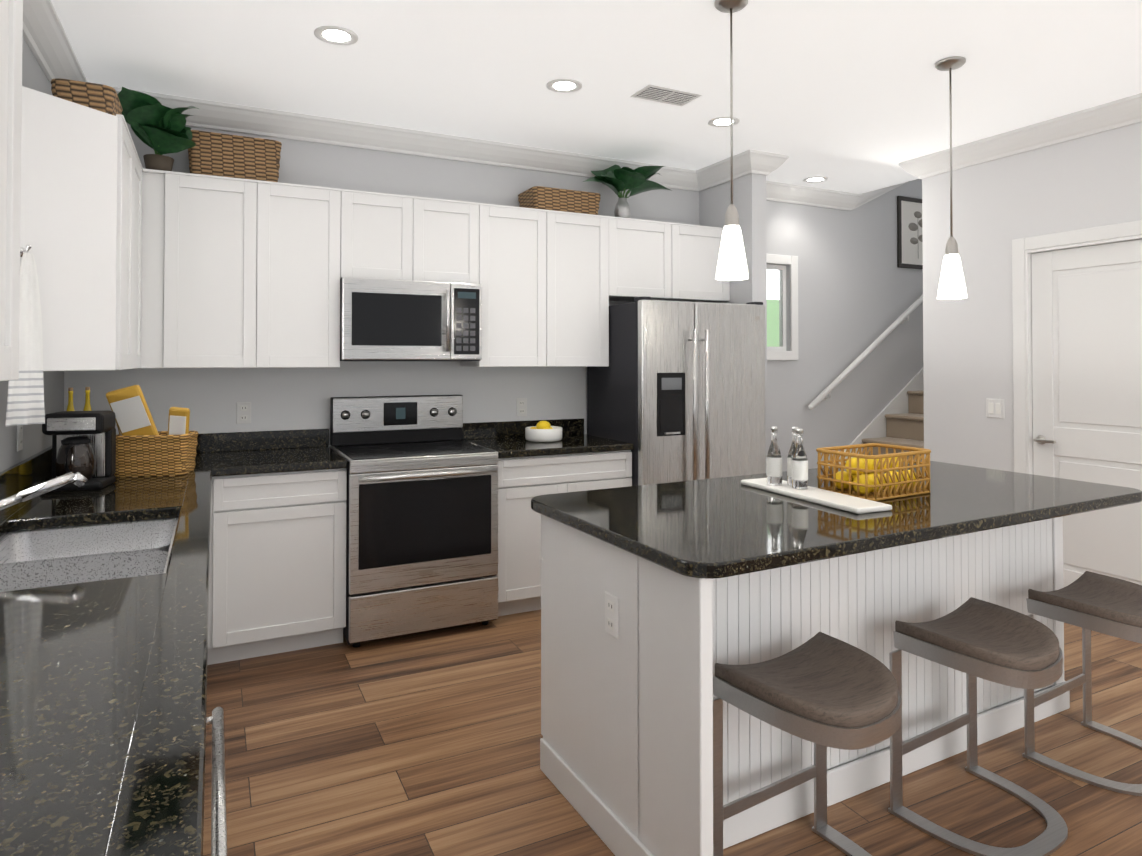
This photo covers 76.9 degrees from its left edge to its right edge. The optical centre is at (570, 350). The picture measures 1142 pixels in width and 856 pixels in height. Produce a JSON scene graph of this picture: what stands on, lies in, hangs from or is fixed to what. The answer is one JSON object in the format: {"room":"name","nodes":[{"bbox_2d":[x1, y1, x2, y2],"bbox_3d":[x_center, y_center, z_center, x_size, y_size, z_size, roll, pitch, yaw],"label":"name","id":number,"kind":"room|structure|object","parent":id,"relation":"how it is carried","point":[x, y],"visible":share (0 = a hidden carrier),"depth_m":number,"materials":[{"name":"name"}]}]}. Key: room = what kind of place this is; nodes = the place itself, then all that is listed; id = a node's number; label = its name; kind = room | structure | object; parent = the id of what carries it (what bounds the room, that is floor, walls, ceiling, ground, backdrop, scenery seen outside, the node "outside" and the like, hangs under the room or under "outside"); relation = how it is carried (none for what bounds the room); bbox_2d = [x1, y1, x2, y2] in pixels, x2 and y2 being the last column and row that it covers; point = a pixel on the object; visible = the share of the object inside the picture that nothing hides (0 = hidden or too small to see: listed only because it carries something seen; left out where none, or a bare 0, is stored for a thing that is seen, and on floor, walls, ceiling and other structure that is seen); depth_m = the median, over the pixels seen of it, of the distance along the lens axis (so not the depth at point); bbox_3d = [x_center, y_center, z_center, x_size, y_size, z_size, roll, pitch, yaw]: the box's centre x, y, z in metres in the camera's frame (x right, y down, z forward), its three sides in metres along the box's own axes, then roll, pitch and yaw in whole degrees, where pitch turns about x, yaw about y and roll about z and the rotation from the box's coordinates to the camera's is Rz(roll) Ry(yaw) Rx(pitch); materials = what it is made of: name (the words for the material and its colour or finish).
{"room":"kitchen","nodes":[
{"label":"kitchen","id":0,"kind":"room"},
{"bbox_2d":[0,37,63,471],"bbox_3d":[-1.019,0.030,0.442,0.120,2.740,7.040,0,-1,-26],"label":"wall","id":1,"kind":"structure","parent":0,"point":[36,440],"depth_m":2.87,"materials":[{"name":"grey paint"}]},
{"bbox_2d":[0,0,35,380],"bbox_3d":[-0.994,-0.415,0.930,0.347,0.926,0.599,0,-1,-26],"label":"upper cabinet","id":2,"kind":"object","parent":1,"relation":"attached to","point":[17,101],"depth_m":1.22,"materials":[{"name":"white wood"}]},
{"bbox_2d":[17,425,22,451],"bbox_3d":[-2.071,0.317,2.707,0.008,0.115,0.072,0,-1,-26],"label":"outlet","id":3,"kind":"object","parent":1,"relation":"attached to","point":[19,427],"depth_m":2.69,"materials":[{"name":"white plastic"}]},
{"bbox_2d":[0,446,51,499],"bbox_3d":[-1.327,0.448,1.220,0.020,0.100,5.118,0,-1,-26],"label":"backsplash","id":4,"kind":"structure","parent":1,"relation":"attached to","point":[13,479],"depth_m":2.71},
{"bbox_2d":[23,0,87,82],"bbox_3d":[-0.893,-1.280,0.456,0.102,0.118,6.920,0,-1,-26],"label":"crown molding","id":5,"kind":"structure","parent":1,"relation":"attached to","point":[47,39],"depth_m":2.88,"materials":[{"name":"white wood"}]},
{"bbox_2d":[32,90,119,370],"bbox_3d":[-1.737,-0.393,2.468,0.312,0.922,0.321,0,-1,-26],"label":"upper cabinet","id":6,"kind":"object","parent":1,"relation":"attached to","point":[74,190],"depth_m":2.48,"materials":[{"name":"white wood"}]},
{"bbox_2d":[5,244,44,425],"bbox_3d":[-1.741,-0.051,2.302,0.090,0.577,0.078,0,-1,-26],"label":"hanging towel","id":7,"kind":"object","parent":6,"relation":"hanging from","point":[25,400],"visible":0.83,"depth_m":2.31,"materials":[{"name":"white fabric"}]},
{"bbox_2d":[51,78,122,115],"bbox_3d":[-1.820,-0.911,2.715,0.200,0.116,0.290,0,-1,-26],"label":"basket","id":8,"kind":"object","parent":6,"relation":"on","point":[101,97],"visible":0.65,"depth_m":2.60,"materials":[{"name":"wicker"}]},
{"bbox_2d":[116,115,127,369],"bbox_3d":[-1.754,-0.393,2.463,0.347,0.926,0.314,0,-1,-26],"label":"upper cabinet","id":9,"kind":"object","parent":1,"relation":"attached to","point":[122,140],"depth_m":2.65,"materials":[{"name":"white wood"}]},
{"bbox_2d":[128,129,139,368],"bbox_3d":[-1.902,-0.393,2.761,0.347,0.935,0.469,0,-1,-26],"label":"upper cabinet","id":10,"kind":"object","parent":1,"relation":"attached to","point":[138,264],"depth_m":3.02,"materials":[{"name":"white wood"}]},
{"bbox_2d":[136,162,143,367],"bbox_3d":[-2.062,-0.389,3.085,0.347,0.935,0.489,0,-1,-26],"label":"upper cabinet","id":11,"kind":"object","parent":1,"relation":"attached to","point":[139,327],"depth_m":3.37,"materials":[{"name":"white wood"}]},
{"bbox_2d":[0,457,211,855],"bbox_3d":[-1.046,0.519,1.358,0.648,0.038,5.118,0,-1,-26],"label":"countertop","id":12,"kind":"structure","parent":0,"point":[103,681],"depth_m":1.05,"materials":[{"name":"black stone"}]},
{"bbox_2d":[0,472,87,509],"bbox_3d":[-1.458,0.417,1.879,0.316,0.178,0.314,0,-1,-26],"label":"faucet","id":13,"kind":"object","parent":12,"relation":"on","point":[77,479],"visible":1,"depth_m":1.91,"materials":[{"name":"silver metal"}]},
{"bbox_2d":[42,410,115,490],"bbox_3d":[-1.862,0.376,2.714,0.200,0.285,0.222,0,-1,-16],"label":"coffee maker","id":14,"kind":"object","parent":12,"relation":"on","point":[83,443],"visible":0.83,"depth_m":2.68,"materials":[{"name":"black plastic"}]},
{"bbox_2d":[66,387,91,410],"bbox_3d":[-2.154,0.342,3.151,0.044,0.364,0.118,0,-1,21],"label":"oil bottles","id":15,"kind":"object","parent":12,"relation":"on","point":[70,406],"visible":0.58,"depth_m":3.17,"materials":[{"name":"yellow glass"}]},
{"bbox_2d":[0,514,175,589],"bbox_3d":[-1.311,0.635,1.901,0.500,0.203,0.870,0,-1,-26],"label":"sink","id":16,"kind":"object","parent":12,"relation":"in","point":[47,552],"depth_m":2.18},
{"bbox_2d":[106,385,198,476],"bbox_3d":[-1.778,0.333,3.073,0.309,0.381,0.205,0,-1,-12],"label":"basket","id":17,"kind":"object","parent":12,"relation":"on","point":[144,447],"visible":0.92,"depth_m":2.99,"materials":[{"name":"wicker"}]},
{"bbox_2d":[64,122,922,471],"bbox_3d":[0.581,-0.383,5.102,7.120,3.700,0.120,0,-1,-26],"label":"wall","id":18,"kind":"structure","parent":0,"point":[860,292],"depth_m":4.72,"materials":[{"name":"grey paint"}]},
{"bbox_2d":[144,169,183,367],"bbox_3d":[-2.172,-0.379,3.475,0.497,0.926,0.347,0,-1,-26],"label":"upper cabinet","id":19,"kind":"object","parent":18,"relation":"attached to","point":[163,190],"depth_m":3.41,"materials":[{"name":"white wood"}]},
{"bbox_2d":[117,87,200,170],"bbox_3d":[-1.947,-1.016,3.401,0.363,0.344,0.364,0,-1,-26],"label":"potted plant","id":20,"kind":"object","parent":19,"relation":"on","point":[158,127],"visible":0.96,"depth_m":3.38,"materials":[{"name":"green plant"}]},
{"bbox_2d":[180,173,271,367],"bbox_3d":[-1.795,-0.381,3.662,0.462,0.935,0.347,0,-1,-26],"label":"upper cabinet","id":21,"kind":"object","parent":18,"relation":"attached to","point":[226,230],"depth_m":3.53,"materials":[{"name":"white wood"}]},
{"bbox_2d":[188,130,281,181],"bbox_3d":[-1.743,-0.961,3.730,0.440,0.246,0.260,0,-1,-26],"label":"basket","id":22,"kind":"object","parent":21,"relation":"on","point":[227,155],"visible":0.67,"depth_m":3.62,"materials":[{"name":"wicker"}]},
{"bbox_2d":[236,402,250,423],"bbox_3d":[-1.756,0.334,3.862,0.072,0.115,0.008,0,-1,-26],"label":"outlet","id":23,"kind":"object","parent":18,"relation":"attached to","point":[243,409],"depth_m":3.86,"materials":[{"name":"white plastic"}]},
{"bbox_2d":[272,182,343,367],"bbox_3d":[-1.488,-0.378,3.814,0.463,0.935,0.347,0,-1,-26],"label":"upper cabinet","id":24,"kind":"object","parent":18,"relation":"attached to","point":[308,221],"depth_m":3.69,"materials":[{"name":"white wood"}]},
{"bbox_2d":[344,189,427,280],"bbox_3d":[-1.084,-0.611,4.018,0.439,0.465,0.347,0,-1,-26],"label":"upper cabinet","id":25,"kind":"object","parent":18,"relation":"attached to","point":[386,235],"depth_m":3.87,"materials":[{"name":"white wood"}]},
{"bbox_2d":[340,277,481,360],"bbox_3d":[-0.916,-0.157,4.030,0.756,0.434,0.461,0,-1,-26],"label":"microwave","id":26,"kind":"object","parent":25,"relation":"attached to","point":[392,320],"visible":1,"depth_m":3.85,"materials":[{"name":"grey metal"}]},
{"bbox_2d":[196,418,583,453],"bbox_3d":[-1.183,0.489,4.136,2.828,0.100,0.020,0,-1,-26],"label":"backsplash","id":27,"kind":"structure","parent":18,"relation":"attached to","point":[279,439],"depth_m":3.97,"materials":[{"name":"black stone"}]},
{"bbox_2d":[110,86,694,190],"bbox_3d":[-0.696,-1.225,4.358,3.680,0.118,0.102,0,-1,-26],"label":"crown molding","id":28,"kind":"structure","parent":18,"relation":"attached to","point":[214,115],"depth_m":4.18,"materials":[{"name":"white wood"}]},
{"bbox_2d":[428,198,483,287],"bbox_3d":[-0.797,-0.609,4.160,0.440,0.465,0.347,0,-1,-26],"label":"upper cabinet","id":29,"kind":"object","parent":18,"relation":"attached to","point":[455,228],"depth_m":4.05,"materials":[{"name":"white wood"}]},
{"bbox_2d":[460,203,535,366],"bbox_3d":[-0.384,-0.371,4.361,0.482,0.935,0.347,0,-1,-26],"label":"upper cabinet","id":30,"kind":"object","parent":18,"relation":"attached to","point":[509,290],"depth_m":4.19,"materials":[{"name":"white wood"}]},
{"bbox_2d":[518,186,600,214],"bbox_3d":[-0.074,-0.907,4.540,0.470,0.161,0.290,0,-1,-26],"label":"basket","id":31,"kind":"object","parent":30,"relation":"on","point":[554,199],"visible":0.73,"depth_m":4.41,"materials":[{"name":"wicker"}]},
{"bbox_2d":[516,398,526,415],"bbox_3d":[-0.313,0.360,4.576,0.072,0.115,0.008,0,-1,-26],"label":"outlet","id":32,"kind":"object","parent":18,"relation":"attached to","point":[521,403],"depth_m":4.57,"materials":[{"name":"white plastic"}]},
{"bbox_2d":[536,209,619,366],"bbox_3d":[-0.032,-0.368,4.535,0.541,0.935,0.348,0,-1,-26],"label":"upper cabinet","id":33,"kind":"object","parent":18,"relation":"attached to","point":[578,254],"depth_m":4.38,"materials":[{"name":"white wood"}]},
{"bbox_2d":[583,165,671,217],"bbox_3d":[0.333,-1.037,4.600,0.579,0.422,0.516,0,-1,-26],"label":"potted plant","id":34,"kind":"object","parent":33,"relation":"on","point":[616,179],"visible":0.96,"depth_m":4.58,"materials":[{"name":"green plant"}]},
{"bbox_2d":[620,217,683,301],"bbox_3d":[0.396,-0.585,4.750,0.532,0.495,0.347,0,-1,-26],"label":"upper cabinet","id":35,"kind":"object","parent":18,"relation":"attached to","point":[651,252],"depth_m":4.63,"materials":[{"name":"white wood"}]},
{"bbox_2d":[676,224,729,302],"bbox_3d":[0.765,-0.583,4.933,0.532,0.495,0.347,0,-1,-26],"label":"upper cabinet","id":36,"kind":"object","parent":18,"relation":"attached to","point":[702,244],"depth_m":4.81,"materials":[{"name":"white wood"}]},
{"bbox_2d":[766,254,797,359],"bbox_3d":[1.441,-0.333,5.483,0.700,0.810,0.100,0,-1,-26],"label":"window","id":37,"kind":"structure","parent":18,"relation":"in","point":[776,312],"depth_m":5.58,"materials":[{"name":"white wood"}]},
{"bbox_2d":[766,182,902,210],"bbox_3d":[2.440,-1.592,5.917,3.080,0.895,0.102,0,-1,-26],"label":"crown molding","id":38,"kind":"structure","parent":18,"relation":"attached to","point":[779,192],"depth_m":5.66,"materials":[{"name":"white wood"}]},
{"bbox_2d":[808,294,922,409],"bbox_3d":[2.785,-0.291,6.070,2.136,1.511,0.096,0,-1,-26],"label":"wall-mounted handrail","id":39,"kind":"object","parent":18,"relation":"attached to","point":[849,369],"visible":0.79,"depth_m":5.81,"materials":[{"name":"white wood"}]},
{"bbox_2d":[897,196,922,268],"bbox_3d":[3.005,-1.012,6.233,0.500,0.610,0.020,0,-1,-26],"label":"framed art","id":40,"kind":"object","parent":18,"relation":"attached to","point":[909,236],"visible":0.65,"depth_m":6.18,"materials":[{"name":"grey paper"}]},
{"bbox_2d":[51,0,1141,193],"bbox_3d":[2.117,-1.756,2.021,7.120,0.877,7.040,0,-1,-26],"label":"ceiling","id":41,"kind":"structure","parent":0,"point":[851,96],"depth_m":3.30,"materials":[{"name":"white paint"}]},
{"bbox_2d":[314,25,358,44],"bbox_3d":[-0.970,-1.300,2.974,0.176,0.006,0.176,0,-1,-26],"label":"recessed light","id":42,"kind":"object","parent":41,"relation":"in","point":[335,35],"visible":1,"depth_m":2.97,"materials":[{"name":"white"}]},
{"bbox_2d":[546,79,581,92],"bbox_3d":[-0.033,-1.292,3.516,0.176,0.006,0.176,0,-1,-26],"label":"recessed light","id":43,"kind":"object","parent":41,"relation":"in","point":[564,85],"visible":1,"depth_m":3.51,"materials":[{"name":"white"}]},
{"bbox_2d":[630,84,701,106],"bbox_3d":[0.482,-1.287,3.648,0.320,0.012,0.180,0,-1,-26],"label":"ceiling vent","id":44,"kind":"object","parent":41,"relation":"in","point":[649,92],"visible":1,"depth_m":3.63,"materials":[{"name":"white metal"}]},
{"bbox_2d":[708,116,739,126],"bbox_3d":[0.859,-1.284,4.047,0.176,0.006,0.176,0,-1,-26],"label":"recessed light","id":45,"kind":"object","parent":41,"relation":"in","point":[724,121],"visible":0.98,"depth_m":4.04,"materials":[{"name":"white"}]},
{"bbox_2d":[714,0,748,279],"bbox_3d":[0.599,-0.787,2.684,0.124,1.040,0.124,0,-1,-26],"label":"pendant light","id":46,"kind":"object","parent":41,"relation":"hanging from","point":[732,264],"visible":1,"depth_m":2.66,"materials":[{"name":"white glass"}]},
{"bbox_2d":[803,176,827,182],"bbox_3d":[1.812,-1.266,5.334,0.176,0.006,0.176,0,-1,-26],"label":"recessed light","id":47,"kind":"object","parent":41,"relation":"in","point":[816,179],"visible":1,"depth_m":5.33,"materials":[{"name":"white"}]},
{"bbox_2d":[935,56,966,298],"bbox_3d":[1.708,-0.767,3.232,0.124,1.064,0.124,0,-1,-26],"label":"pendant light","id":48,"kind":"object","parent":41,"relation":"hanging from","point":[952,284],"visible":1,"depth_m":3.21,"materials":[{"name":"white glass"}]},
{"bbox_2d":[203,609,1141,855],"bbox_3d":[2.117,1.448,1.975,7.120,0.050,7.040,0,-1,-26],"label":"floor","id":49,"kind":"structure","parent":0,"point":[426,743],"depth_m":2.47,"materials":[{"name":"brown wood"}]},
{"bbox_2d":[206,707,226,855],"bbox_3d":[-0.835,0.970,0.988,0.647,0.869,0.592,0,-1,-26],"label":"dishwasher","id":50,"kind":"object","parent":49,"relation":"on","point":[218,818],"visible":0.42,"depth_m":1.11,"materials":[{"name":"grey metal"}]},
{"bbox_2d":[208,466,347,664],"bbox_3d":[-1.498,1.008,3.611,0.627,0.876,0.667,0,-1,-26],"label":"base cabinet","id":51,"kind":"object","parent":49,"relation":"on","point":[279,536],"depth_m":3.36,"materials":[{"name":"white wood"}]},
{"bbox_2d":[194,446,347,473],"bbox_3d":[-1.525,0.551,3.615,0.677,0.038,0.648,0,-1,-26],"label":"countertop","id":52,"kind":"structure","parent":51,"relation":"on","point":[221,461],"depth_m":3.51,"materials":[{"name":"black stone"}]},
{"bbox_2d":[330,395,497,646],"bbox_3d":[-0.853,0.855,3.879,0.754,1.190,0.738,0,-1,-26],"label":"stove","id":53,"kind":"object","parent":49,"relation":"on","point":[422,521],"visible":1,"depth_m":3.64,"materials":[{"name":"grey metal"}]},
{"bbox_2d":[496,450,631,615],"bbox_3d":[-0.160,1.017,4.296,0.847,0.876,0.627,0,-1,-26],"label":"base cabinet","id":54,"kind":"object","parent":49,"relation":"on","point":[520,480],"depth_m":3.93,"materials":[{"name":"white wood"}]},
{"bbox_2d":[462,434,633,457],"bbox_3d":[-0.156,0.560,4.293,0.847,0.038,0.648,0,-1,-26],"label":"countertop","id":55,"kind":"structure","parent":54,"relation":"on","point":[570,443],"depth_m":4.12,"materials":[{"name":"black stone"}]},
{"bbox_2d":[525,421,561,441],"bbox_3d":[-0.164,0.481,4.341,0.224,0.120,0.224,0,-1,-26],"label":"lemon bowl","id":56,"kind":"object","parent":55,"relation":"on","point":[543,431],"visible":1,"depth_m":4.26,"materials":[{"name":"white ceramic"}]},
{"bbox_2d":[587,296,765,485],"bbox_3d":[0.685,0.576,4.619,0.920,1.768,0.753,0,-1,-26],"label":"refrigerator","id":57,"kind":"object","parent":49,"relation":"on","point":[675,391],"visible":0.65,"depth_m":4.33,"materials":[{"name":"grey metal"}]},
{"bbox_2d":[540,516,1069,855],"bbox_3d":[1.001,0.993,2.572,2.081,0.876,0.951,0,-1,-26],"label":"kitchen island","id":58,"kind":"object","parent":49,"relation":"on","point":[659,601],"depth_m":2.19,"materials":[{"name":"wood"},{"name":"painted wood"}]},
{"bbox_2d":[531,460,1141,587],"bbox_3d":[0.994,0.536,2.611,2.134,0.038,1.048,0,-1,-26],"label":"island countertop","id":59,"kind":"structure","parent":58,"relation":"on","point":[703,531],"depth_m":2.25,"materials":[{"name":"black stone"}]},
{"bbox_2d":[741,478,891,513],"bbox_3d":[0.845,0.507,2.553,0.181,0.018,0.606,0,-1,-26],"label":"serving board","id":60,"kind":"object","parent":59,"relation":"on","point":[849,503],"visible":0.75,"depth_m":2.45,"materials":[{"name":"white"}]},
{"bbox_2d":[766,427,807,488],"bbox_3d":[0.810,0.391,2.657,0.117,0.214,0.161,0,-1,-26],"label":"bottles","id":61,"kind":"object","parent":60,"relation":"on","point":[797,469],"visible":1,"depth_m":2.66,"materials":[{"name":"clear glass"}]},
{"bbox_2d":[816,443,930,500],"bbox_3d":[1.109,0.439,2.640,0.350,0.157,0.250,0,-1,-30],"label":"basket","id":62,"kind":"object","parent":59,"relation":"on","point":[865,477],"visible":0.94,"depth_m":2.57,"materials":[{"name":"brown wicker"}]},
{"bbox_2d":[713,632,900,855],"bbox_3d":[0.654,1.127,1.888,0.474,0.587,0.362,1,-1,-32],"label":"stool","id":63,"kind":"object","parent":49,"relation":"on","point":[821,691],"visible":1,"depth_m":1.88,"materials":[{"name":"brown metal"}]},
{"bbox_2d":[828,368,923,466],"bbox_3d":[2.893,0.499,5.627,2.580,1.950,0.965,0,-1,-26],"label":"stairs","id":64,"kind":"structure","parent":49,"relation":"on","point":[898,419],"depth_m":5.95,"materials":[{"name":"beige carpet"}]},
{"bbox_2d":[888,597,1067,855],"bbox_3d":[1.278,1.131,2.202,0.474,0.587,0.362,1,-1,-32],"label":"stool","id":65,"kind":"object","parent":49,"relation":"on","point":[972,638],"visible":0.98,"depth_m":2.18,"materials":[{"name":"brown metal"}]},
{"bbox_2d":[1022,571,1141,795],"bbox_3d":[1.888,1.136,2.510,0.474,0.587,0.362,0,-1,-31],"label":"stool","id":66,"kind":"object","parent":49,"relation":"on","point":[1087,601],"visible":0.96,"depth_m":2.52,"materials":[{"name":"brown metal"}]},
{"bbox_2d":[699,173,766,456],"bbox_3d":[1.111,0.095,4.973,0.120,2.740,0.570,0,-1,-26],"label":"wall","id":67,"kind":"structure","parent":0,"point":[749,197],"depth_m":4.75,"materials":[{"name":"grey paint"}]},
{"bbox_2d":[695,149,766,190],"bbox_3d":[1.063,-1.218,4.849,0.112,0.118,0.562,0,-1,-26],"label":"crown molding","id":68,"kind":"structure","parent":67,"relation":"attached to","point":[750,161],"depth_m":4.80,"materials":[{"name":"white wood"}]},
{"bbox_2d":[763,152,788,183],"bbox_3d":[1.248,-1.216,4.941,0.122,0.118,0.562,0,-1,-26],"label":"crown molding","id":69,"kind":"structure","parent":67,"relation":"attached to","point":[774,161],"depth_m":4.70,"materials":[{"name":"white wood"}]},
{"bbox_2d":[922,122,1141,471],"bbox_3d":[3.739,-0.424,2.197,0.120,3.700,5.950,0,-1,-26],"label":"wall","id":70,"kind":"structure","parent":0,"point":[1085,182],"depth_m":4.39,"materials":[{"name":"white paint"}]},
{"bbox_2d":[986,399,1004,418],"bbox_3d":[2.580,0.351,4.380,0.010,0.115,0.116,0,-1,-26],"label":"light switch","id":71,"kind":"object","parent":70,"relation":"attached to","point":[995,408],"depth_m":4.38,"materials":[{"name":"white plastic"}]},
{"bbox_2d":[899,93,1141,183],"bbox_3d":[3.630,-1.255,2.212,0.132,0.118,6.052,0,-1,-26],"label":"crown molding","id":72,"kind":"structure","parent":70,"relation":"attached to","point":[1126,111],"depth_m":4.12,"materials":[{"name":"white wood"}]},
{"bbox_2d":[1012,220,1141,587],"bbox_3d":[2.884,0.391,3.860,0.166,2.113,0.960,0,-1,-26],"label":"closet door","id":73,"kind":"structure","parent":70,"relation":"in","point":[1077,351],"depth_m":3.94,"materials":[{"name":"white wood"}]}
]}

